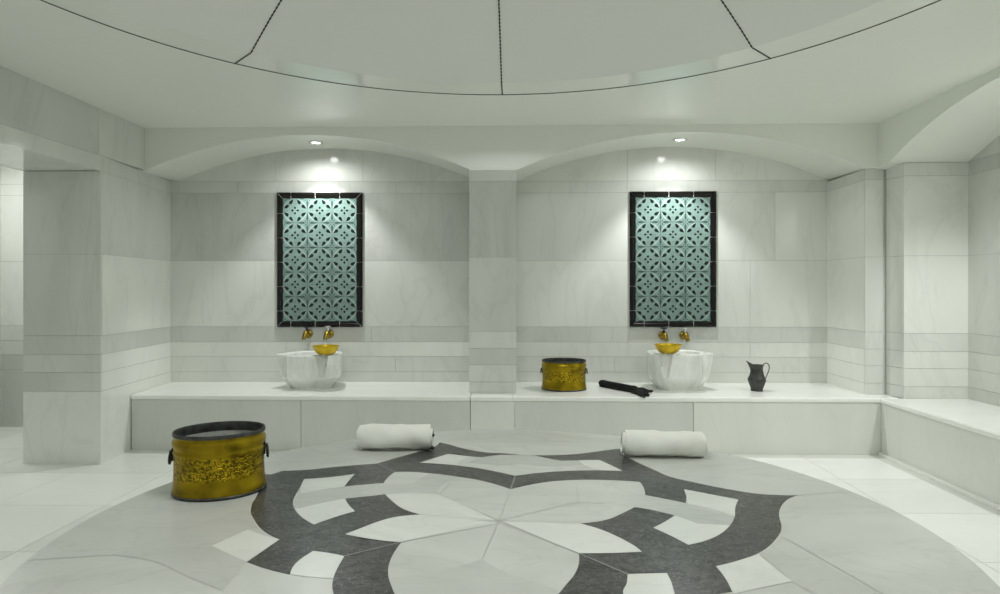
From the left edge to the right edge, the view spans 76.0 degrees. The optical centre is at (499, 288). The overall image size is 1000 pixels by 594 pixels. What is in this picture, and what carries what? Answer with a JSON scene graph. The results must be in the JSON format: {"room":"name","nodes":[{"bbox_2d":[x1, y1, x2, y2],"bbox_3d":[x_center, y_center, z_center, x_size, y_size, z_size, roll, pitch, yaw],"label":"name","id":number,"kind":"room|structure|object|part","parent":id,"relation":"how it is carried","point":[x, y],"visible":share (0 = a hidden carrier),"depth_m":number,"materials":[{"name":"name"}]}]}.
{"room":"spa","nodes":[
{"label":"spa","id":0,"kind":"room"},
{"bbox_2d":[0,166,23,426],"bbox_3d":[-3.751,-0.134,3.781,1.200,2.599,3.360,0,0,2],"label":"wall","id":1,"kind":"structure","parent":0,"point":[11,180],"depth_m":5.41,"materials":[{"name":"stone"}]},
{"bbox_2d":[0,66,170,463],"bbox_3d":[-2.977,-0.134,1.930,0.525,2.599,6.900,0,0,2],"label":"wall","id":2,"kind":"structure","parent":0,"point":[97,226],"depth_m":4.26,"materials":[{"name":"stone"}]},
{"bbox_2d":[469,170,515,393],"bbox_3d":[-0.045,-0.052,4.981,0.345,1.634,0.585,0,0,2],"label":"wall","id":3,"kind":"structure","parent":0,"point":[492,193],"depth_m":4.69,"materials":[{"name":"stone"}]},
{"bbox_2d":[0,0,999,127],"bbox_3d":[0.009,-1.411,1.568,6.465,0.433,6.335,0,0,2],"label":"ceiling","id":4,"kind":"structure","parent":0,"point":[876,74],"depth_m":3.42,"materials":[{"name":"white paint"}]},
{"bbox_2d":[235,0,281,63],"bbox_3d":[-0.739,-1.411,2.691,0.009,0.440,1.932,0,0,-43],"label":"trim","id":5,"kind":"structure","parent":4,"relation":"attached to","point":[274,11],"depth_m":3.14,"materials":[{"name":"black"}]},
{"bbox_2d":[40,0,940,94],"bbox_3d":[-0.038,-1.194,1.952,3.975,0.004,3.975,0,0,2],"label":"trim","id":6,"kind":"structure","parent":4,"relation":"attached to","point":[40,0],"depth_m":3.42,"materials":[{"name":"grey"}]},
{"bbox_2d":[498,0,502,94],"bbox_3d":[-0.011,-1.411,2.970,0.009,0.440,1.932,0,0,2],"label":"trim","id":7,"kind":"structure","parent":4,"relation":"attached to","point":[498,0],"depth_m":3.45,"materials":[{"name":"black"}]},
{"bbox_2d":[721,0,770,58],"bbox_3d":[0.701,-1.411,2.653,1.932,0.440,0.009,0,0,-43],"label":"trim","id":8,"kind":"structure","parent":4,"relation":"attached to","point":[725,6],"depth_m":3.10,"materials":[{"name":"black"}]},
{"bbox_2d":[0,427,999,586],"bbox_3d":[-0.599,1.195,1.917,7.700,0.060,7.000,0,0,2],"label":"floor","id":9,"kind":"structure","parent":0,"point":[39,503],"depth_m":3.65,"materials":[{"name":"stone"}]},
{"bbox_2d":[0,430,999,593],"bbox_3d":[-0.003,0.974,2.165,2.812,0.382,2.812,0,0,2],"label":"platform","id":10,"kind":"object","parent":9,"relation":"on","point":[479,511],"visible":0.96,"depth_m":2.06,"materials":[{"name":"grey stone"}]},
{"bbox_2d":[168,421,268,500],"bbox_3d":[-1.094,0.664,2.500,0.362,0.239,0.293,0,0,-17],"label":"tub","id":11,"kind":"object","parent":10,"relation":"on","point":[222,460],"visible":1,"depth_m":2.39,"materials":[{"name":"metal"}]},
{"bbox_3d":[-1.260,0.644,2.448,0.013,0.054,0.057,0,0,-17],"label":"ring handle","id":12,"kind":"part","parent":11,"relation":"part of","materials":[{"name":"black metal"}]},
{"bbox_3d":[-0.927,0.644,2.552,0.013,0.054,0.057,0,0,-17],"label":"ring handle","id":13,"kind":"part","parent":11,"relation":"part of","materials":[{"name":"black metal"}]},
{"bbox_2d":[356,423,434,449],"bbox_3d":[-0.506,0.722,3.135,0.385,0.122,0.144,0,0,1],"label":"rolled towel","id":14,"kind":"object","parent":10,"relation":"on","point":[368,436],"visible":1,"depth_m":3.08,"materials":[{"name":"white fabric"}]},
{"bbox_2d":[620,430,707,456],"bbox_3d":[0.765,0.723,3.002,0.392,0.121,0.142,0,0,3],"label":"rolled towel","id":15,"kind":"object","parent":10,"relation":"on","point":[632,442],"visible":1,"depth_m":2.95,"materials":[{"name":"white fabric"}]},
{"bbox_2d":[131,382,897,454],"bbox_3d":[0.043,0.965,4.909,5.515,0.400,0.720,0,0,2],"label":"bench","id":16,"kind":"object","parent":9,"relation":"on","point":[781,418],"visible":0.64,"depth_m":4.57,"materials":[{"name":"white stone"}]},
{"bbox_3d":[-2.049,0.983,4.666,1.236,0.364,0.100,0,0,2],"label":"panel","id":17,"kind":"part","parent":16,"relation":"part of","materials":[{"name":"stone"}]},
{"bbox_2d":[277,351,341,388],"bbox_3d":[-1.478,0.633,5.018,0.486,0.264,0.420,0,0,2],"label":"basin","id":18,"kind":"object","parent":16,"relation":"on","point":[298,369],"visible":0.94,"depth_m":4.85,"materials":[{"name":"white stone"}]},
{"bbox_2d":[312,344,339,354],"bbox_3d":[-1.332,0.467,4.897,0.206,0.069,0.206,0,0,2],"label":"brass bowl","id":19,"kind":"object","parent":18,"relation":"on","point":[325,349],"visible":1,"depth_m":4.83,"materials":[{"name":"gold metal"}]},
{"bbox_3d":[-0.820,0.983,4.633,1.216,0.364,0.100,0,0,2],"label":"panel","id":20,"kind":"part","parent":16,"relation":"part of","materials":[{"name":"stone"}]},
{"bbox_3d":[-0.052,0.983,4.613,0.313,0.364,0.100,0,0,2],"label":"panel","id":21,"kind":"part","parent":16,"relation":"part of","materials":[{"name":"stone"}]},
{"bbox_2d":[540,358,587,391],"bbox_3d":[0.489,0.653,4.900,0.364,0.225,0.305,0,0,8],"label":"tub","id":22,"kind":"object","parent":16,"relation":"on","point":[558,374],"visible":1,"depth_m":4.78,"materials":[{"name":"metal"}]},
{"bbox_3d":[0.737,0.983,4.592,1.260,0.364,0.100,0,0,2],"label":"panel","id":23,"kind":"part","parent":16,"relation":"part of","materials":[{"name":"stone"}]},
{"bbox_2d":[598,380,652,397],"bbox_3d":[0.980,0.738,4.784,0.207,0.053,0.605,0,0,-24],"label":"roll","id":24,"kind":"object","parent":16,"relation":"on","point":[640,391],"visible":1,"depth_m":4.76,"materials":[{"name":"black"}]},
{"bbox_2d":[647,350,712,390],"bbox_3d":[1.376,0.625,4.942,0.487,0.280,0.420,0,0,2],"label":"basin","id":25,"kind":"object","parent":16,"relation":"on","point":[684,370],"visible":0.96,"depth_m":4.78,"materials":[{"name":"white stone"}]},
{"bbox_2d":[654,343,681,353],"bbox_3d":[1.269,0.451,4.828,0.206,0.069,0.206,0,0,2],"label":"brass bowl","id":26,"kind":"object","parent":25,"relation":"on","point":[665,348],"visible":1,"depth_m":4.76,"materials":[{"name":"gold metal"}]},
{"bbox_2d":[746,361,769,391],"bbox_3d":[1.935,0.652,4.814,0.134,0.226,0.137,0,0,-45],"label":"jug","id":27,"kind":"object","parent":16,"relation":"on","point":[756,378],"visible":1,"depth_m":4.78,"materials":[{"name":"grey metal"}]},
{"bbox_3d":[2.022,0.983,4.558,1.304,0.364,0.100,0,0,2],"label":"panel","id":28,"kind":"part","parent":16,"relation":"part of","materials":[{"name":"stone"}]},
{"bbox_2d":[878,399,999,510],"bbox_3d":[2.871,0.965,1.403,0.610,0.400,6.156,0,0,2],"label":"bench","id":29,"kind":"object","parent":9,"relation":"on","point":[954,444],"visible":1,"depth_m":3.87,"materials":[{"name":"white stone"}]},
{"bbox_3d":[2.579,1.154,1.407,0.026,0.022,6.150,0,0,2],"label":"skirting","id":30,"kind":"part","parent":29,"relation":"part of","materials":[{"name":"stone"}]},
{"bbox_2d":[168,147,894,382],"bbox_3d":[0.287,-0.189,5.278,6.106,2.009,0.105,0,0,1],"label":"wall","id":31,"kind":"structure","parent":0,"point":[573,217],"depth_m":5.27,"materials":[{"name":"stone"}]},
{"bbox_2d":[302,326,312,339],"bbox_3d":[-1.576,0.355,5.221,0.072,0.113,0.098,0,0,0],"label":"tap","id":32,"kind":"object","parent":31,"relation":"attached to","point":[307,333],"visible":1,"depth_m":5.21,"materials":[{"name":"gold metal"}]},
{"bbox_3d":[-1.579,0.374,5.216,0.056,0.074,0.088,0,0,0],"label":"spout","id":33,"kind":"part","parent":32,"relation":"part of","materials":[{"name":"gold metal"}]},
{"bbox_2d":[276,192,362,326],"bbox_3d":[-1.482,-0.240,5.259,0.706,1.111,0.024,0,0,0],"label":"tile panel","id":34,"kind":"object","parent":31,"relation":"attached to","point":[320,234],"visible":1,"depth_m":5.26,"materials":[{"name":"teal tile"}]},
{"bbox_2d":[323,326,333,339],"bbox_3d":[-1.403,0.355,5.222,0.072,0.113,0.098,0,0,0],"label":"tap","id":35,"kind":"object","parent":31,"relation":"attached to","point":[329,333],"visible":1,"depth_m":5.21,"materials":[{"name":"gold metal"}]},
{"bbox_3d":[-1.406,0.374,5.216,0.056,0.074,0.088,0,0,0],"label":"spout","id":36,"kind":"part","parent":35,"relation":"part of","materials":[{"name":"gold metal"}]},
{"bbox_2d":[658,327,668,340],"bbox_3d":[1.328,0.366,5.186,0.072,0.113,0.098,0,0,2],"label":"tap","id":37,"kind":"object","parent":31,"relation":"attached to","point":[662,335],"visible":1,"depth_m":5.18,"materials":[{"name":"gold metal"}]},
{"bbox_3d":[1.330,0.385,5.180,0.056,0.074,0.088,0,0,2],"label":"spout","id":38,"kind":"part","parent":37,"relation":"part of","materials":[{"name":"gold metal"}]},
{"bbox_2d":[630,191,716,326],"bbox_3d":[1.411,-0.243,5.221,0.706,1.111,0.024,0,0,2],"label":"tile panel","id":39,"kind":"object","parent":31,"relation":"attached to","point":[673,233],"visible":1,"depth_m":5.22,"materials":[{"name":"teal tile"}]},
{"bbox_2d":[679,327,689,340],"bbox_3d":[1.498,0.366,5.181,0.072,0.113,0.098,0,0,2],"label":"tap","id":40,"kind":"object","parent":31,"relation":"attached to","point":[683,335],"visible":1,"depth_m":5.17,"materials":[{"name":"gold metal"}]},
{"bbox_3d":[1.500,0.385,5.176,0.056,0.074,0.088,0,0,2],"label":"spout","id":41,"kind":"part","parent":40,"relation":"part of","materials":[{"name":"gold metal"}]},
{"bbox_2d":[138,67,999,180],"bbox_3d":[0.186,-1.080,1.841,6.045,0.430,6.890,0,0,2],"label":"wall","id":42,"kind":"structure","parent":0,"point":[827,151],"depth_m":4.69,"materials":[{"name":"white paint"}]},
{"bbox_2d":[308,141,322,144],"bbox_3d":[-1.436,-1.141,4.990,0.116,0.014,0.116,0,0,2],"label":"recessed light","id":43,"kind":"object","parent":42,"relation":"in","point":[309,142],"visible":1,"depth_m":4.98,"materials":[{"name":"silver metal"}]},
{"bbox_2d":[672,138,687,141],"bbox_3d":[1.381,-1.145,4.915,0.116,0.014,0.116,0,0,2],"label":"recessed light","id":44,"kind":"object","parent":42,"relation":"in","point":[676,139],"visible":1,"depth_m":4.91,"materials":[{"name":"silver metal"}]},
{"bbox_2d":[827,162,967,398],"bbox_3d":[2.830,-0.059,4.726,0.409,1.647,0.958,0,0,-38],"label":"wall","id":45,"kind":"structure","parent":0,"point":[897,326],"depth_m":4.51,"materials":[{"name":"stone"}]},
{"bbox_2d":[968,136,999,406],"bbox_3d":[3.208,-0.214,1.385,0.060,1.959,6.140,0,0,2],"label":"wall","id":46,"kind":"structure","parent":0,"point":[984,167],"depth_m":4.30,"materials":[{"name":"stone"}]}
]}

